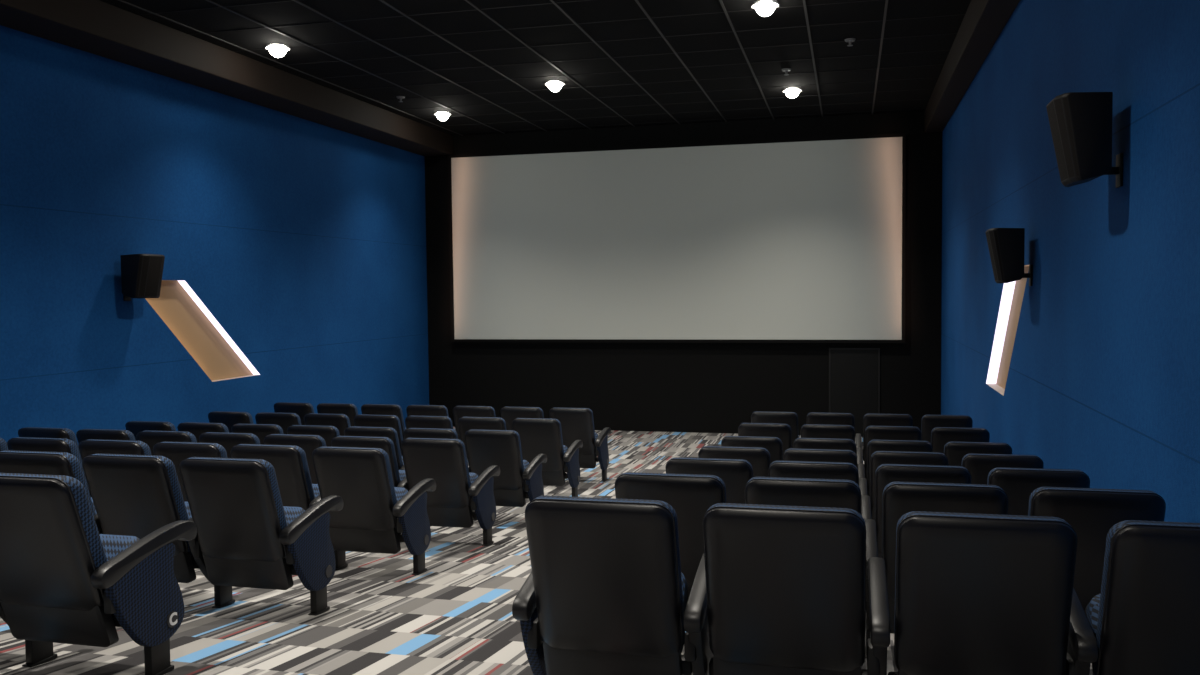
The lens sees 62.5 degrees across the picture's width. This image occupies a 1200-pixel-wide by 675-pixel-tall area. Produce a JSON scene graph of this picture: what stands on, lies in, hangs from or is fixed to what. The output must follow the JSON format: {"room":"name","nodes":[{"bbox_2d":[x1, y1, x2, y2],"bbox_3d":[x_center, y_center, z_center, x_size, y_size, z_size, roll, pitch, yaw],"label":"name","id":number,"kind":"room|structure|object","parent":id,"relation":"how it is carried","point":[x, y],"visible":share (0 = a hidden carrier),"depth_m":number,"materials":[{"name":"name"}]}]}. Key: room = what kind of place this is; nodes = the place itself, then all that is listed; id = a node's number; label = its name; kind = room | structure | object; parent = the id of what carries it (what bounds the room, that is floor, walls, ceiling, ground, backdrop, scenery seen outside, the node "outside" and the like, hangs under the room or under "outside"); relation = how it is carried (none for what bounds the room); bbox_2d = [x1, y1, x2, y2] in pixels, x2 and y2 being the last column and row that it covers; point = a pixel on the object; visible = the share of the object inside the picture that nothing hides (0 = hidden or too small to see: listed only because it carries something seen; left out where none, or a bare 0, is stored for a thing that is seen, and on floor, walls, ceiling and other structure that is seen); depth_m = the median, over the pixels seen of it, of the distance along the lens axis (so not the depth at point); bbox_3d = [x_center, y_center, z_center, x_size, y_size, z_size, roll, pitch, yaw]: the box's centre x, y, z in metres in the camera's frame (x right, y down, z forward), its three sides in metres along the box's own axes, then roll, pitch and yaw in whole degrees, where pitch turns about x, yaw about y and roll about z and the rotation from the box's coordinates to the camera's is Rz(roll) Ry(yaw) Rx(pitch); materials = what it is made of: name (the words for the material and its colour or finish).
{"room":"auditorium","nodes":[
{"label":"auditorium","id":0,"kind":"room"},
{"bbox_2d":[0,25,428,444],"bbox_3d":[-5.640,-0.496,8.009,0.300,5.320,19.800,0,3,14],"label":"wall","id":1,"kind":"structure","parent":0,"point":[293,248],"depth_m":11.20,"materials":[{"name":"blue fabric"}]},
{"bbox_2d":[120,254,164,300],"bbox_3d":[-4.732,-0.618,10.210,0.378,0.475,0.365,0,3,14],"label":"speaker","id":2,"kind":"object","parent":1,"relation":"attached to","point":[141,274],"visible":1,"depth_m":10.05},
{"bbox_2d":[0,0,452,156],"bbox_3d":[-5.254,-2.883,7.792,0.550,0.340,19.800,0,3,14],"label":"ceiling beam","id":3,"kind":"structure","parent":1,"relation":"attached to","point":[97,27],"depth_m":10.79,"materials":[{"name":"black paint"}]},
{"bbox_2d":[100,0,970,135],"bbox_3d":[-1.320,-3.099,6.787,8.670,0.100,19.800,0,3,14],"label":"ceiling","id":4,"kind":"structure","parent":0,"point":[287,13],"depth_m":11.37,"materials":[{"name":"black tile"}]},
{"bbox_2d":[265,44,289,57],"bbox_3d":[-3.566,-3.216,10.943,0.260,0.230,0.260,0,3,14],"label":"recessed light","id":5,"kind":"object","parent":4,"relation":"in","point":[277,50],"depth_m":10.88,"materials":[{"name":"white glass"}]},
{"bbox_2d":[396,96,404,101],"bbox_3d":[-2.786,-3.330,13.827,0.120,0.069,0.120,0,3,14],"label":"sprinkler","id":6,"kind":"object","parent":4,"relation":"attached to","point":[399,97],"depth_m":13.80,"materials":[{"name":"silver metal"}]},
{"bbox_2d":[434,112,450,120],"bbox_3d":[-2.403,-3.425,15.099,0.260,0.230,0.260,0,3,14],"label":"recessed light","id":7,"kind":"object","parent":4,"relation":"in","point":[442,116],"depth_m":15.04,"materials":[{"name":"white glass"}]},
{"bbox_2d":[118,0,964,135],"bbox_3d":[-1.184,-3.045,6.756,7.850,0.008,19.800,0,3,14],"label":"grid","id":8,"kind":"object","parent":4,"relation":"attached to","point":[884,20],"depth_m":11.54,"materials":[{"name":"black metal"}]},
{"bbox_2d":[545,81,564,91],"bbox_3d":[-0.593,-3.345,12.994,0.260,0.230,0.260,0,3,14],"label":"recessed light","id":9,"kind":"object","parent":4,"relation":"in","point":[554,86],"depth_m":12.93,"materials":[{"name":"white glass"}]},
{"bbox_2d":[752,1,778,16],"bbox_3d":[1.589,-3.205,9.507,0.260,0.230,0.260,0,3,14],"label":"recessed light","id":10,"kind":"object","parent":4,"relation":"in","point":[763,8],"depth_m":9.45,"materials":[{"name":"white glass"}]},
{"bbox_2d":[782,68,790,74],"bbox_3d":[2.330,-3.317,12.360,0.120,0.069,0.120,0,3,14],"label":"sprinkler","id":11,"kind":"object","parent":4,"relation":"attached to","point":[786,70],"depth_m":12.34,"materials":[{"name":"silver metal"}]},
{"bbox_2d":[783,88,801,97],"bbox_3d":[2.648,-3.411,13.617,0.260,0.230,0.260,0,3,14],"label":"recessed light","id":12,"kind":"object","parent":4,"relation":"in","point":[790,92],"depth_m":13.55,"materials":[{"name":"white glass"}]},
{"bbox_2d":[845,38,854,45],"bbox_3d":[2.759,-3.254,10.912,0.120,0.069,0.120,0,3,14],"label":"sprinkler","id":13,"kind":"object","parent":4,"relation":"attached to","point":[850,40],"depth_m":10.89,"materials":[{"name":"silver metal"}]},
{"bbox_2d":[0,427,1092,674],"bbox_3d":[-1.269,1.566,7.008,8.670,1.000,19.800,0,3,14],"label":"floor","id":14,"kind":"structure","parent":0,"point":[454,617],"depth_m":5.42,"materials":[{"name":"carpet"}]},
{"bbox_2d":[0,438,7,450],"bbox_3d":[-4.558,1.170,7.543,0.610,0.929,0.709,0,3,14],"label":"seat","id":15,"kind":"object","parent":14,"relation":"on","point":[3,444],"visible":0.02,"depth_m":7.21,"materials":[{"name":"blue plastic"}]},
{"bbox_2d":[7,437,88,486],"bbox_3d":[-3.966,1.170,7.394,0.610,0.929,0.709,0,3,14],"label":"seat","id":16,"kind":"object","parent":14,"relation":"on","point":[19,443],"visible":0.16,"depth_m":7.03,"materials":[{"name":"black leather"}]},
{"bbox_2d":[0,450,96,514],"bbox_3d":[-3.109,1.085,5.805,0.610,0.929,0.709,0,3,14],"label":"seat","id":17,"kind":"object","parent":14,"relation":"on","point":[20,462],"visible":0.13,"depth_m":5.44,"materials":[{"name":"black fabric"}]},
{"bbox_2d":[18,427,81,460],"bbox_3d":[-4.823,1.242,8.982,0.610,0.929,0.709,0,3,14],"label":"seat","id":18,"kind":"object","parent":14,"relation":"on","point":[38,432],"visible":0.13,"depth_m":8.62,"materials":[{"name":"black leather"}]},
{"bbox_2d":[0,473,196,674],"bbox_3d":[-2.222,0.991,4.208,0.672,0.929,0.709,0,3,14],"label":"seat","id":19,"kind":"object","parent":14,"relation":"on","point":[62,580],"visible":1,"depth_m":4.01,"materials":[{"name":"black plastic"}]},
{"bbox_2d":[76,429,135,442],"bbox_3d":[-4.232,1.243,8.833,0.610,0.929,0.709,0,3,14],"label":"seat","id":20,"kind":"object","parent":14,"relation":"on","point":[83,434],"visible":0.11,"depth_m":8.47,"materials":[{"name":"black leather"}]},
{"bbox_2d":[78,439,151,496],"bbox_3d":[-3.375,1.171,7.245,0.610,0.929,0.709,0,3,14],"label":"seat","id":21,"kind":"object","parent":14,"relation":"on","point":[91,446],"visible":0.12,"depth_m":6.88,"materials":[{"name":"black leather"}]},
{"bbox_2d":[82,454,198,582],"bbox_3d":[-2.518,1.086,5.656,0.610,0.929,0.709,0,3,14],"label":"seat","id":22,"kind":"object","parent":14,"relation":"on","point":[137,496],"visible":0.52,"depth_m":5.35,"materials":[{"name":"black plastic"}]},
{"bbox_2d":[125,421,175,440],"bbox_3d":[-4.498,1.296,10.271,0.610,0.929,0.709,0,3,14],"label":"seat","id":23,"kind":"object","parent":14,"relation":"on","point":[135,427],"visible":0.16,"depth_m":9.91,"materials":[{"name":"black plastic"}]},
{"bbox_2d":[136,430,196,454],"bbox_3d":[-3.641,1.243,8.684,0.610,0.929,0.709,0,3,14],"label":"seat","id":24,"kind":"object","parent":14,"relation":"on","point":[149,437],"visible":0.14,"depth_m":8.33,"materials":[{"name":"black leather"}]},
{"bbox_2d":[153,442,227,501],"bbox_3d":[-2.783,1.171,7.095,0.610,0.929,0.709,0,3,14],"label":"seat","id":25,"kind":"object","parent":14,"relation":"on","point":[176,452],"visible":0.11,"depth_m":6.74,"materials":[{"name":"black leather"}]},
{"bbox_2d":[177,422,228,442],"bbox_3d":[-3.907,1.296,10.122,0.610,0.929,0.709,0,3,14],"label":"seat","id":26,"kind":"object","parent":14,"relation":"on","point":[196,428],"visible":0.14,"depth_m":9.76,"materials":[{"name":"black plastic"}]},
{"bbox_2d":[199,432,259,457],"bbox_3d":[-3.049,1.244,8.534,0.610,0.929,0.709,0,3,14],"label":"seat","id":27,"kind":"object","parent":14,"relation":"on","point":[227,440],"visible":0.12,"depth_m":8.18,"materials":[{"name":"black leather"}]},
{"bbox_2d":[208,411,253,432],"bbox_3d":[-4.173,1.294,11.557,0.610,0.929,0.709,0,3,14],"label":"seat","id":28,"kind":"object","parent":14,"relation":"on","point":[229,419],"visible":0.11,"depth_m":11.20,"materials":[{"name":"black plastic"}]},
{"bbox_2d":[231,424,283,444],"bbox_3d":[-3.315,1.297,9.972,0.610,0.929,0.709,0,3,14],"label":"seat","id":29,"kind":"object","parent":14,"relation":"on","point":[261,431],"visible":0.12,"depth_m":9.61,"materials":[{"name":"black plastic"}]},
{"bbox_2d":[179,457,343,615],"bbox_3d":[-1.897,1.086,5.499,0.670,0.929,0.709,0,3,14],"label":"seat","id":30,"kind":"object","parent":14,"relation":"on","point":[246,537],"visible":0.95,"depth_m":5.29,"materials":[{"name":"black plastic"}]},
{"bbox_2d":[231,444,319,510],"bbox_3d":[-2.192,1.172,6.946,0.610,0.929,0.709,0,3,14],"label":"seat","id":31,"kind":"object","parent":14,"relation":"on","point":[289,462],"visible":0.22,"depth_m":6.61,"materials":[{"name":"black plastic"}]},
{"bbox_2d":[255,412,300,433],"bbox_3d":[-3.582,1.295,11.408,0.610,0.929,0.709,0,3,14],"label":"seat","id":32,"kind":"object","parent":14,"relation":"on","point":[284,420],"visible":0.18,"depth_m":11.05,"materials":[{"name":"black plastic"}]},
{"bbox_2d":[274,402,313,424],"bbox_3d":[-3.849,1.276,12.842,0.610,0.929,0.709,0,3,14],"label":"seat","id":33,"kind":"object","parent":14,"relation":"on","point":[301,409],"visible":0.15,"depth_m":12.48,"materials":[{"name":"black leather"}]},
{"bbox_2d":[264,434,325,483],"bbox_3d":[-2.458,1.244,8.385,0.610,0.929,0.709,0,3,14],"label":"seat","id":34,"kind":"object","parent":14,"relation":"on","point":[308,443],"visible":0.11,"depth_m":8.02,"materials":[{"name":"black leather"}]},
{"bbox_2d":[287,425,339,446],"bbox_3d":[-2.724,1.298,9.823,0.610,0.929,0.709,0,3,14],"label":"seat","id":35,"kind":"object","parent":14,"relation":"on","point":[327,433],"visible":0.09,"depth_m":9.45,"materials":[{"name":"black leather"}]},
{"bbox_2d":[304,413,350,435],"bbox_3d":[-2.990,1.295,11.258,0.610,0.929,0.709,0,3,14],"label":"seat","id":36,"kind":"object","parent":14,"relation":"on","point":[341,422],"visible":0.12,"depth_m":10.89,"materials":[{"name":"black plastic"}]},
{"bbox_2d":[317,403,357,425],"bbox_3d":[-3.257,1.277,12.693,0.610,0.929,0.709,0,3,14],"label":"seat","id":37,"kind":"object","parent":14,"relation":"on","point":[350,410],"visible":0.12,"depth_m":12.33,"materials":[{"name":"black leather"}]},
{"bbox_2d":[331,436,405,486],"bbox_3d":[-1.866,1.245,8.236,0.610,0.929,0.709,0,3,14],"label":"seat","id":38,"kind":"object","parent":14,"relation":"on","point":[385,443],"visible":0.12,"depth_m":7.89,"materials":[{"name":"black leather"}]},
{"bbox_2d":[309,446,435,574],"bbox_3d":[-1.571,1.172,6.789,0.670,0.929,0.709,0,3,14],"label":"seat","id":39,"kind":"object","parent":14,"relation":"on","point":[376,515],"visible":0.84,"depth_m":6.57,"materials":[{"name":"black plastic"}]},
{"bbox_2d":[344,426,403,469],"bbox_3d":[-2.132,1.298,9.674,0.610,0.929,0.709,0,3,14],"label":"seat","id":40,"kind":"object","parent":14,"relation":"on","point":[389,432],"visible":0.11,"depth_m":9.32,"materials":[{"name":"black leather"}]},
{"bbox_2d":[354,414,402,455],"bbox_3d":[-2.399,1.296,11.109,0.610,0.929,0.709,0,3,14],"label":"seat","id":41,"kind":"object","parent":14,"relation":"on","point":[361,420],"visible":0.15,"depth_m":10.75,"materials":[{"name":"black leather"}]},
{"bbox_2d":[361,404,405,439],"bbox_3d":[-2.666,1.277,12.544,0.610,0.929,0.709,0,3,14],"label":"seat","id":42,"kind":"object","parent":14,"relation":"on","point":[366,409],"visible":0.19,"depth_m":12.19,"materials":[{"name":"black plastic"}]},
{"bbox_2d":[405,416,452,428],"bbox_3d":[-1.808,1.296,10.960,0.610,0.929,0.709,0,3,14],"label":"seat","id":43,"kind":"object","parent":14,"relation":"on","point":[439,422],"visible":0.16,"depth_m":10.60,"materials":[{"name":"black plastic"}]},
{"bbox_2d":[406,405,455,430],"bbox_3d":[-2.074,1.278,12.394,0.610,0.929,0.709,0,3,14],"label":"seat","id":44,"kind":"object","parent":14,"relation":"on","point":[412,410],"visible":0.19,"depth_m":12.04,"materials":[{"name":"black leather"}]},
{"bbox_2d":[400,428,467,469],"bbox_3d":[-1.541,1.299,9.524,0.610,0.929,0.709,0,3,14],"label":"seat","id":45,"kind":"object","parent":14,"relation":"on","point":[410,432],"visible":0.12,"depth_m":9.16,"materials":[{"name":"black leather"}]},
{"bbox_2d":[397,438,499,545],"bbox_3d":[-1.246,1.246,8.079,0.670,0.929,0.709,0,3,14],"label":"seat","id":46,"kind":"object","parent":14,"relation":"on","point":[460,496],"visible":0.73,"depth_m":7.84,"materials":[{"name":"black plastic"}]},
{"bbox_2d":[453,406,495,439],"bbox_3d":[-1.483,1.278,12.245,0.610,0.929,0.709,0,3,14],"label":"seat","id":47,"kind":"object","parent":14,"relation":"on","point":[458,411],"visible":0.16,"depth_m":11.90,"materials":[{"name":"black plastic"}]},
{"bbox_2d":[458,417,506,458],"bbox_3d":[-1.216,1.297,10.810,0.610,0.929,0.709,0,3,14],"label":"seat","id":48,"kind":"object","parent":14,"relation":"on","point":[465,424],"visible":0.15,"depth_m":10.46,"materials":[{"name":"black leather"}]},
{"bbox_2d":[464,429,546,519],"bbox_3d":[-0.920,1.299,9.368,0.670,0.929,0.709,0,3,14],"label":"seat","id":49,"kind":"object","parent":14,"relation":"on","point":[485,449],"visible":0.6,"depth_m":9.11,"materials":[{"name":"black plastic"}]},
{"bbox_2d":[500,407,543,429],"bbox_3d":[-0.891,1.279,12.096,0.610,0.929,0.709,0,3,14],"label":"seat","id":50,"kind":"object","parent":14,"relation":"on","point":[508,414],"visible":0.2,"depth_m":11.74,"materials":[{"name":"black leather"}]},
{"bbox_2d":[512,418,582,496],"bbox_3d":[-0.596,1.298,10.654,0.670,0.929,0.709,0,3,14],"label":"seat","id":51,"kind":"object","parent":14,"relation":"on","point":[538,436],"visible":0.66,"depth_m":10.39,"materials":[{"name":"black plastic"}]},
{"bbox_2d":[549,408,610,481],"bbox_3d":[-0.271,1.279,11.939,0.670,0.929,0.709,0,3,14],"label":"seat","id":52,"kind":"object","parent":14,"relation":"on","point":[576,423],"visible":0.54,"depth_m":11.67,"materials":[{"name":"black leather"}]},
{"bbox_2d":[512,496,712,674],"bbox_3d":[0.072,0.993,3.629,0.670,0.929,0.709,0,3,14],"label":"seat","id":53,"kind":"object","parent":14,"relation":"on","point":[605,591],"visible":0.9,"depth_m":3.38,"materials":[{"name":"black plastic"}]},
{"bbox_2d":[615,472,725,598],"bbox_3d":[0.398,1.088,4.919,0.670,0.929,0.709,0,3,14],"label":"seat","id":54,"kind":"object","parent":14,"relation":"on","point":[690,496],"visible":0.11,"depth_m":4.59,"materials":[{"name":"black plastic"}]},
{"bbox_2d":[665,457,752,503],"bbox_3d":[0.724,1.175,6.210,0.670,0.929,0.709,0,3,14],"label":"seat","id":55,"kind":"object","parent":14,"relation":"on","point":[735,473],"visible":0.13,"depth_m":5.85,"materials":[{"name":"black leather"}]},
{"bbox_2d":[698,446,769,476],"bbox_3d":[1.049,1.248,7.499,0.670,0.929,0.709,0,3,14],"label":"seat","id":56,"kind":"object","parent":14,"relation":"on","point":[759,458],"visible":0.08,"depth_m":7.14,"materials":[{"name":"black leather"}]},
{"bbox_2d":[721,436,782,463],"bbox_3d":[1.375,1.301,8.788,0.670,0.929,0.709,0,3,14],"label":"seat","id":57,"kind":"object","parent":14,"relation":"on","point":[773,445],"visible":0.1,"depth_m":8.43,"materials":[{"name":"black leather"}]},
{"bbox_2d":[738,423,791,453],"bbox_3d":[1.699,1.300,10.074,0.670,0.929,0.709,0,3,14],"label":"seat","id":58,"kind":"object","parent":14,"relation":"on","point":[781,431],"visible":0.07,"depth_m":9.72,"materials":[{"name":"black leather"}]},
{"bbox_2d":[751,411,797,447],"bbox_3d":[2.024,1.281,11.359,0.670,0.929,0.709,0,3,14],"label":"seat","id":59,"kind":"object","parent":14,"relation":"on","point":[790,418],"visible":0.15,"depth_m":11.01,"materials":[{"name":"black plastic"}]},
{"bbox_2d":[702,503,889,674],"bbox_3d":[0.692,0.994,3.472,0.610,0.929,0.709,0,3,14],"label":"seat","id":60,"kind":"object","parent":14,"relation":"on","point":[786,585],"visible":1,"depth_m":3.21,"materials":[{"name":"black plastic"}]},
{"bbox_2d":[744,477,877,657],"bbox_3d":[1.018,1.089,4.763,0.610,0.929,0.709,0,3,14],"label":"seat","id":61,"kind":"object","parent":14,"relation":"on","point":[808,492],"visible":0.27,"depth_m":4.43,"materials":[{"name":"black plastic"}]},
{"bbox_2d":[768,460,871,519],"bbox_3d":[1.344,1.175,6.053,0.610,0.929,0.709,0,3,14],"label":"seat","id":62,"kind":"object","parent":14,"relation":"on","point":[785,469],"visible":0.19,"depth_m":5.71,"materials":[{"name":"black leather"}]},
{"bbox_2d":[783,448,867,495],"bbox_3d":[1.670,1.248,7.343,0.610,0.929,0.709,0,3,14],"label":"seat","id":63,"kind":"object","parent":14,"relation":"on","point":[792,454],"visible":0.23,"depth_m":7.00,"materials":[{"name":"black leather"}]},
{"bbox_2d":[793,438,864,477],"bbox_3d":[1.995,1.302,8.631,0.610,0.929,0.709,0,3,14],"label":"seat","id":64,"kind":"object","parent":14,"relation":"on","point":[799,443],"visible":0.23,"depth_m":8.29,"materials":[{"name":"black leather"}]},
{"bbox_2d":[800,424,862,464],"bbox_3d":[2.320,1.300,9.917,0.610,0.929,0.709,0,3,14],"label":"seat","id":65,"kind":"object","parent":14,"relation":"on","point":[807,430],"visible":0.32,"depth_m":9.58,"materials":[{"name":"black leather"}]},
{"bbox_2d":[806,412,861,455],"bbox_3d":[2.644,1.282,11.203,0.610,0.929,0.709,0,3,14],"label":"seat","id":66,"kind":"object","parent":14,"relation":"on","point":[813,417],"visible":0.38,"depth_m":10.87,"materials":[{"name":"black plastic"}]},
{"bbox_2d":[863,414,912,466],"bbox_3d":[3.236,1.282,11.053,0.610,0.929,0.709,0,3,14],"label":"seat","id":67,"kind":"object","parent":14,"relation":"on","point":[868,419],"visible":0.17,"depth_m":10.72,"materials":[{"name":"black leather"}]},
{"bbox_2d":[865,426,920,478],"bbox_3d":[2.911,1.301,9.768,0.610,0.929,0.709,0,3,14],"label":"seat","id":68,"kind":"object","parent":14,"relation":"on","point":[871,432],"visible":0.16,"depth_m":9.43,"materials":[{"name":"black leather"}]},
{"bbox_2d":[867,440,932,495],"bbox_3d":[2.587,1.302,8.482,0.610,0.929,0.709,0,3,14],"label":"seat","id":69,"kind":"object","parent":14,"relation":"on","point":[873,446],"visible":0.19,"depth_m":8.15,"materials":[{"name":"black leather"}]},
{"bbox_2d":[870,451,947,519],"bbox_3d":[2.261,1.249,7.193,0.610,0.929,0.709,0,3,14],"label":"seat","id":70,"kind":"object","parent":14,"relation":"on","point":[878,458],"visible":0.13,"depth_m":6.87,"materials":[{"name":"black leather"}]},
{"bbox_2d":[875,464,970,557],"bbox_3d":[1.935,1.176,5.904,0.610,0.929,0.709,0,3,14],"label":"seat","id":71,"kind":"object","parent":14,"relation":"on","point":[885,474],"visible":0.18,"depth_m":5.58,"materials":[{"name":"black plastic"}]},
{"bbox_2d":[882,482,1007,633],"bbox_3d":[1.610,1.089,4.613,0.610,0.929,0.709,0,3,14],"label":"seat","id":72,"kind":"object","parent":14,"relation":"on","point":[899,498],"visible":0.24,"depth_m":4.29,"materials":[{"name":"black plastic"}]},
{"bbox_2d":[921,415,972,443],"bbox_3d":[3.827,1.283,10.904,0.610,0.929,0.709,0,3,14],"label":"seat","id":73,"kind":"object","parent":14,"relation":"on","point":[928,422],"visible":0.13,"depth_m":10.58,"materials":[{"name":"black plastic"}]},
{"bbox_2d":[931,427,989,453],"bbox_3d":[3.503,1.301,9.619,0.610,0.929,0.709,0,3,14],"label":"seat","id":74,"kind":"object","parent":14,"relation":"on","point":[940,436],"visible":0.13,"depth_m":9.29,"materials":[{"name":"black leather"}]},
{"bbox_2d":[944,441,1011,465],"bbox_3d":[3.178,1.303,8.332,0.610,0.929,0.709,0,3,14],"label":"seat","id":75,"kind":"object","parent":14,"relation":"on","point":[954,452],"visible":0.16,"depth_m":8.01,"materials":[{"name":"black leather"}]},
{"bbox_2d":[888,511,1097,674],"bbox_3d":[1.284,0.994,3.323,0.610,0.929,0.709,0,3,14],"label":"seat","id":76,"kind":"object","parent":14,"relation":"on","point":[976,594],"visible":1,"depth_m":3.05,"materials":[{"name":"black plastic"}]},
{"bbox_2d":[962,453,1043,484],"bbox_3d":[2.853,1.249,7.044,0.610,0.929,0.709,0,3,14],"label":"seat","id":77,"kind":"object","parent":14,"relation":"on","point":[979,466],"visible":0.14,"depth_m":6.72,"materials":[{"name":"black leather"}]},
{"bbox_2d":[987,467,1089,515],"bbox_3d":[2.527,1.176,5.754,0.610,0.929,0.709,0,3,14],"label":"seat","id":78,"kind":"object","parent":14,"relation":"on","point":[1018,484],"visible":0.13,"depth_m":5.43,"materials":[{"name":"black leather"}]},
{"bbox_2d":[1028,487,1165,611],"bbox_3d":[2.201,1.090,4.464,0.610,0.929,0.709,0,3,14],"label":"seat","id":79,"kind":"object","parent":14,"relation":"on","point":[1091,512],"visible":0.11,"depth_m":4.15,"materials":[{"name":"black plastic"}]},
{"bbox_2d":[1085,520,1199,674],"bbox_3d":[1.875,0.995,3.173,0.610,0.929,0.709,0,3,14],"label":"seat","id":80,"kind":"object","parent":14,"relation":"on","point":[1144,619],"visible":1,"depth_m":2.93,"materials":[{"name":"black plastic"}]},
{"bbox_2d":[424,111,941,436],"bbox_3d":[1.148,-0.974,16.570,8.670,5.320,0.150,0,3,14],"label":"wall","id":81,"kind":"structure","parent":0,"point":[626,386],"depth_m":16.45,"materials":[{"name":"black paint"}]},
{"bbox_2d":[448,133,905,342],"bbox_3d":[1.076,-1.546,16.385,7.620,3.260,0.070,0,3,14],"label":"projection screen","id":82,"kind":"object","parent":81,"relation":"hanging from","point":[797,240],"visible":1,"depth_m":16.29,"materials":[{"name":"white fabric"}]},
{"bbox_2d":[829,348,879,435],"bbox_3d":[4.069,0.873,15.831,0.790,1.415,0.028,0,3,14],"label":"door","id":83,"kind":"structure","parent":81,"relation":"in","point":[854,373],"depth_m":15.82,"materials":[{"name":"black paint"}]},
{"bbox_2d":[941,0,1199,522],"bbox_3d":[3.057,-0.488,5.812,0.300,5.320,19.800,0,3,14],"label":"wall","id":84,"kind":"structure","parent":0,"point":[1092,367],"depth_m":6.01,"materials":[{"name":"blue paint"}]},
{"bbox_2d":[924,0,1019,132],"bbox_3d":[2.754,-2.875,5.769,0.270,0.340,19.800,0,3,14],"label":"ceiling beam","id":85,"kind":"structure","parent":84,"relation":"attached to","point":[983,22],"depth_m":10.51,"materials":[{"name":"black paint"}]},
{"bbox_2d":[985,228,1032,285],"bbox_3d":[3.237,-0.633,7.825,0.333,0.455,0.350,0,3,14],"label":"speaker","id":86,"kind":"object","parent":84,"relation":"attached to","point":[1006,246],"visible":1,"depth_m":7.67},
{"bbox_2d":[1046,92,1122,187],"bbox_3d":[2.581,-1.035,5.265,0.351,0.480,0.369,0,3,14],"label":"speaker","id":87,"kind":"object","parent":84,"relation":"attached to","point":[1080,123],"visible":1,"depth_m":5.10}
]}

